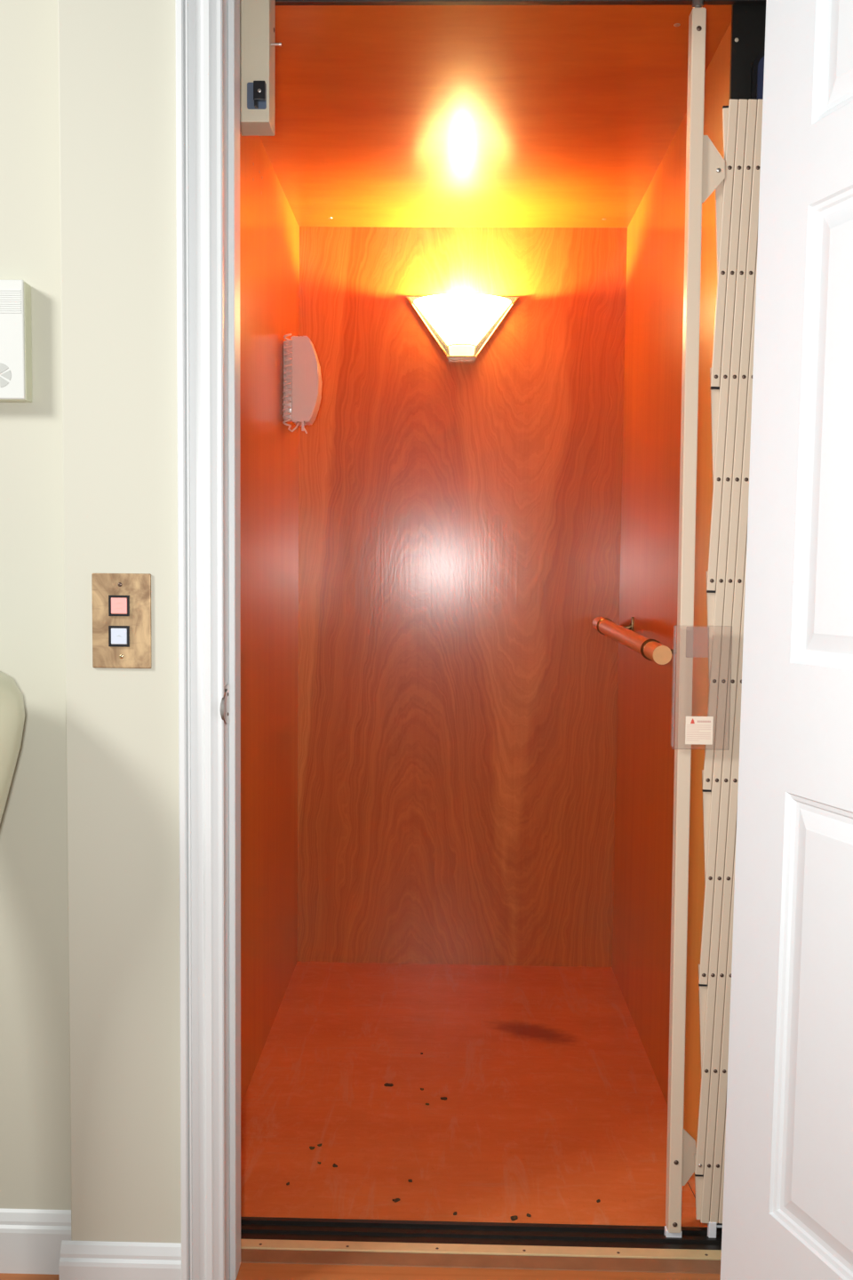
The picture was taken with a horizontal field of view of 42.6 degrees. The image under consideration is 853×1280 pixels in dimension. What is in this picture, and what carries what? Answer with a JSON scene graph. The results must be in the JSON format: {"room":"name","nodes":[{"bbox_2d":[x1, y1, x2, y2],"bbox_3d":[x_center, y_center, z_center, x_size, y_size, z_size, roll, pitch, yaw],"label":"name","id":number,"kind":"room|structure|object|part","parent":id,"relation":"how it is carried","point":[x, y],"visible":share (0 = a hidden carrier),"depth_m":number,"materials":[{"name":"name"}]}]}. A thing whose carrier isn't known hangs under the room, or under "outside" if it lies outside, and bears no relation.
{"room":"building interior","nodes":[
{"label":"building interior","id":0,"kind":"room"},
{"bbox_2d":[0,0,71,1209],"bbox_3d":[-1.447,-0.359,1.754,1.822,2.750,0.080,1,4,1],"label":"wall","id":1,"kind":"structure","parent":0,"point":[36,1171],"depth_m":1.72,"materials":[{"name":"beige paint"}]},
{"bbox_2d":[0,280,31,402],"bbox_3d":[-0.673,-0.457,1.674,0.126,0.179,0.033,1,4,1],"label":"intercom box","id":2,"kind":"object","parent":1,"relation":"attached to","point":[15,295],"visible":1,"depth_m":1.66,"materials":[{"name":"beige plastic"}]},
{"bbox_2d":[0,1208,71,1274],"bbox_3d":[-1.468,0.966,1.791,1.808,0.100,0.014,1,4,1],"label":"baseboard","id":3,"kind":"structure","parent":1,"relation":"attached to","point":[30,1239],"depth_m":1.77,"materials":[{"name":"white paint"}]},
{"bbox_2d":[57,0,181,1243],"bbox_3d":[-0.427,-0.345,1.692,0.221,2.750,0.160,1,4,1],"label":"wall","id":4,"kind":"structure","parent":0,"point":[117,58],"depth_m":1.63,"materials":[{"name":"beige paint"}]},
{"bbox_2d":[58,1240,181,1279],"bbox_3d":[-0.469,0.983,1.689,0.194,0.100,0.014,1,4,1],"label":"baseboard","id":5,"kind":"structure","parent":4,"relation":"attached to","point":[79,1260],"depth_m":1.68,"materials":[{"name":"white paint"}]},
{"bbox_2d":[91,573,151,668],"bbox_3d":[-0.455,-0.028,1.627,0.088,0.142,0.010,1,4,1],"label":"plate","id":6,"kind":"object","parent":4,"relation":"attached to","point":[121,602],"visible":1,"depth_m":1.63,"materials":[{"name":"gold metal"}]},
{"bbox_2d":[175,0,225,1279],"bbox_3d":[-0.333,-0.043,1.615,0.064,2.160,0.027,1,4,1],"label":"trim","id":7,"kind":"structure","parent":4,"relation":"attached to","point":[199,23],"depth_m":1.61,"materials":[{"name":"white paint"}]},
{"bbox_2d":[224,0,229,1279],"bbox_3d":[-0.313,-0.014,1.702,0.013,2.090,0.144,1,4,1],"label":"trim","id":8,"kind":"structure","parent":4,"relation":"attached to","point":[226,108],"depth_m":1.67,"materials":[{"name":"white paint"}]},
{"bbox_2d":[227,0,240,1279],"bbox_3d":[-0.301,-0.014,1.713,0.010,2.090,0.047,1,4,1],"label":"trim","id":9,"kind":"structure","parent":4,"relation":"attached to","point":[233,5],"depth_m":1.70,"materials":[{"name":"white paint"}]},
{"bbox_2d":[240,1248,720,1273],"bbox_3d":[0.148,1.041,1.812,0.960,0.021,0.036,1,4,1],"label":"trim","id":10,"kind":"structure","parent":4,"relation":"attached to","point":[247,1255],"depth_m":1.81,"materials":[{"name":"brown wood"}]},
{"bbox_2d":[240,1216,722,1249],"bbox_3d":[0.115,1.035,1.889,1.030,0.022,0.069,1,4,1],"label":"sill","id":11,"kind":"structure","parent":4,"relation":"attached to","point":[252,1228],"depth_m":1.89,"materials":[{"name":"black metal"}]},
{"bbox_2d":[664,0,763,1238],"bbox_3d":[0.493,-0.025,1.813,0.168,2.124,0.044,1,4,1],"label":"gate","id":12,"kind":"object","parent":11,"relation":"on","point":[734,178],"depth_m":1.81,"materials":[{"name":"beige metal"}]},
{"bbox_3d":[0.431,0.003,1.825,0.032,2.033,0.028,1,4,1],"label":"lead post","id":13,"kind":"part","parent":12,"relation":"part of","materials":[{"name":"beige metal"}]},
{"bbox_2d":[687,728,711,736],"bbox_3d":[0.450,0.153,1.808,0.039,0.026,0.001,1,4,1],"label":"print","id":14,"kind":"object","parent":12,"relation":"attached to","point":[691,732],"depth_m":1.81},
{"bbox_3d":[0.455,0.079,1.807,0.094,0.205,0.011,1,4,4],"label":"hand guard","id":15,"kind":"part","parent":12,"relation":"part of","materials":[{"name":"clear plastic"}]},
{"bbox_2d":[219,683,229,726],"bbox_3d":[-0.304,0.101,1.654,0.008,0.061,0.077,1,4,1],"label":"strike plate","id":16,"kind":"object","parent":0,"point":[226,697],"visible":0.98,"depth_m":1.67,"materials":[{"name":"silver metal"}]},
{"bbox_3d":[-0.307,0.099,1.675,0.002,0.061,0.036,1,4,1],"label":"plate","id":17,"kind":"part","parent":16,"relation":"part of","materials":[{"name":"silver metal"}]},
{"bbox_2d":[240,133,299,1103],"bbox_3d":[-0.390,-0.071,2.532,0.020,2.138,1.184,1,4,1],"label":"wall","id":18,"kind":"structure","parent":0,"point":[269,228],"depth_m":2.59,"materials":[{"name":"brown wood"}]},
{"bbox_2d":[282,333,322,433],"bbox_3d":[-0.320,-0.651,2.800,0.095,0.248,0.096,1,4,1],"label":"wall telephone","id":19,"kind":"object","parent":18,"relation":"attached to","point":[302,375],"visible":1,"depth_m":2.77,"materials":[{"name":"beige plastic"}]},
{"bbox_3d":[-0.343,-0.649,2.764,0.043,0.247,0.022,0,4,-9],"label":"coiled cord","id":20,"kind":"part","parent":19,"relation":"part of","materials":[{"name":"beige plastic"}]},
{"bbox_2d":[0,1262,720,1279],"bbox_3d":[-0.209,1.141,0.191,4.400,0.020,3.228,1,4,1],"label":"floor","id":21,"kind":"structure","parent":0,"point":[247,1271],"depth_m":1.78,"materials":[{"name":"brown wood"}]},
{"bbox_2d":[0,671,24,823],"bbox_3d":[-0.725,0.517,1.573,0.286,1.040,0.286,1,4,1],"label":"chair","id":22,"kind":"object","parent":21,"relation":"on","point":[12,703],"visible":1,"depth_m":1.54,"materials":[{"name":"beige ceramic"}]},
{"bbox_2d":[240,1239,721,1260],"bbox_3d":[0.149,1.038,1.842,0.960,0.024,0.024,1,4,1],"label":"strip","id":23,"kind":"object","parent":21,"relation":"on","point":[245,1244],"visible":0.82,"depth_m":1.84,"materials":[{"name":"beige wood"}]},
{"bbox_2d":[297,226,627,967],"bbox_3d":[0.091,-0.104,3.122,0.954,2.138,0.020,1,4,1],"label":"wall","id":24,"kind":"structure","parent":0,"point":[460,520],"depth_m":3.11,"materials":[{"name":"brown wood"}]},
{"bbox_2d":[406,293,519,359],"bbox_3d":[0.099,-0.870,3.013,0.316,0.172,0.102,1,4,1],"label":"wall sconce","id":25,"kind":"object","parent":24,"relation":"attached to","point":[461,324],"visible":1,"depth_m":3.01,"materials":[{"name":"white glass"}]},
{"bbox_3d":[0.099,-0.879,3.008,0.272,0.122,0.094,1,4,1],"label":"lamp shade","id":26,"kind":"part","parent":25,"relation":"part of","materials":[{"name":"white glass"}]},
{"bbox_2d":[240,961,717,1227],"bbox_3d":[0.066,0.993,2.553,0.914,0.020,1.257,1,4,1],"label":"floor","id":27,"kind":"structure","parent":0,"point":[556,1105],"depth_m":2.35,"materials":[{"name":"orange wood"}]},
{"bbox_2d":[384,1082,393,1086],"bbox_3d":[-0.084,0.988,2.429,0.020,0.003,0.011,1,4,1],"label":"crumb","id":28,"kind":"object","parent":27,"relation":"on","point":[387,1084],"visible":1,"depth_m":2.43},
{"bbox_2d":[511,1215,518,1220],"bbox_3d":[0.155,1.022,1.934,0.013,0.004,0.010,-2,4,-33],"label":"crumb","id":29,"kind":"object","parent":27,"relation":"on","point":[513,1218],"visible":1,"depth_m":1.93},
{"bbox_2d":[259,4,731,227],"bbox_3d":[0.087,-1.120,2.432,0.914,0.022,1.230,1,4,1],"label":"ceiling","id":30,"kind":"structure","parent":0,"point":[386,116],"depth_m":2.27,"materials":[{"name":"brown wood"}]},
{"bbox_2d":[275,0,767,5],"bbox_3d":[0.180,-1.213,1.800,1.186,0.318,0.014,1,4,1],"label":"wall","id":31,"kind":"structure","parent":0,"point":[277,2],"depth_m":1.81,"materials":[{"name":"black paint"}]},
{"bbox_2d":[240,0,281,135],"bbox_3d":[-0.270,-1.055,1.773,0.072,0.440,0.082,1,4,1],"label":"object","id":32,"kind":"object","parent":31,"relation":"attached to","point":[257,17],"visible":0.99,"depth_m":1.75,"materials":[{"name":"metal"}]},
{"bbox_3d":[-0.273,-0.858,1.749,0.006,0.010,0.010,1,4,1],"label":"key lever","id":33,"kind":"part","parent":32,"relation":"part of","materials":[{"name":"black plastic"}]},
{"bbox_3d":[-0.273,-0.873,1.754,0.031,0.041,0.002,1,4,1],"label":"lock plate","id":34,"kind":"part","parent":32,"relation":"part of","materials":[{"name":"blue metal"}]},
{"bbox_2d":[713,4,766,1224],"bbox_3d":[0.632,-0.160,1.874,0.261,2.420,0.019,1,4,1],"label":"trim panel","id":35,"kind":"object","parent":31,"relation":"attached to","point":[748,21],"visible":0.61,"depth_m":1.82,"materials":[{"name":"black paint"}]},
{"bbox_2d":[611,112,687,1103],"bbox_3d":[0.544,-0.060,2.499,0.020,2.138,1.209,1,4,1],"label":"wall","id":36,"kind":"structure","parent":0,"point":[641,963],"depth_m":2.62,"materials":[{"name":"brown wood"}]},
{"bbox_2d":[592,616,675,664],"bbox_3d":[0.489,-0.009,2.559,0.097,0.064,0.831,1,4,1],"label":"handrail","id":37,"kind":"object","parent":36,"relation":"attached to","point":[653,650],"visible":0.88,"depth_m":2.38,"materials":[{"name":"brown wood"}]},
{"bbox_2d":[683,22,731,1176],"bbox_3d":[0.522,-0.033,2.079,0.004,2.097,0.364,1,4,1],"label":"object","id":38,"kind":"structure","parent":36,"relation":"attached to","point":[717,74],"depth_m":2.06,"materials":[{"name":"orange wood"}]},
{"bbox_3d":[0.567,-0.033,1.595,0.063,2.160,0.027,1,4,1],"label":"trim","id":39,"kind":"structure","parent":0,"visible":0},
{"bbox_2d":[720,0,852,1279],"bbox_3d":[0.594,0.044,1.289,0.106,2.030,0.772,-1,4,-19],"label":"door","id":40,"kind":"structure","parent":39,"relation":"attached to","point":[788,1211],"depth_m":1.53,"materials":[{"name":"white paint"}]}
]}

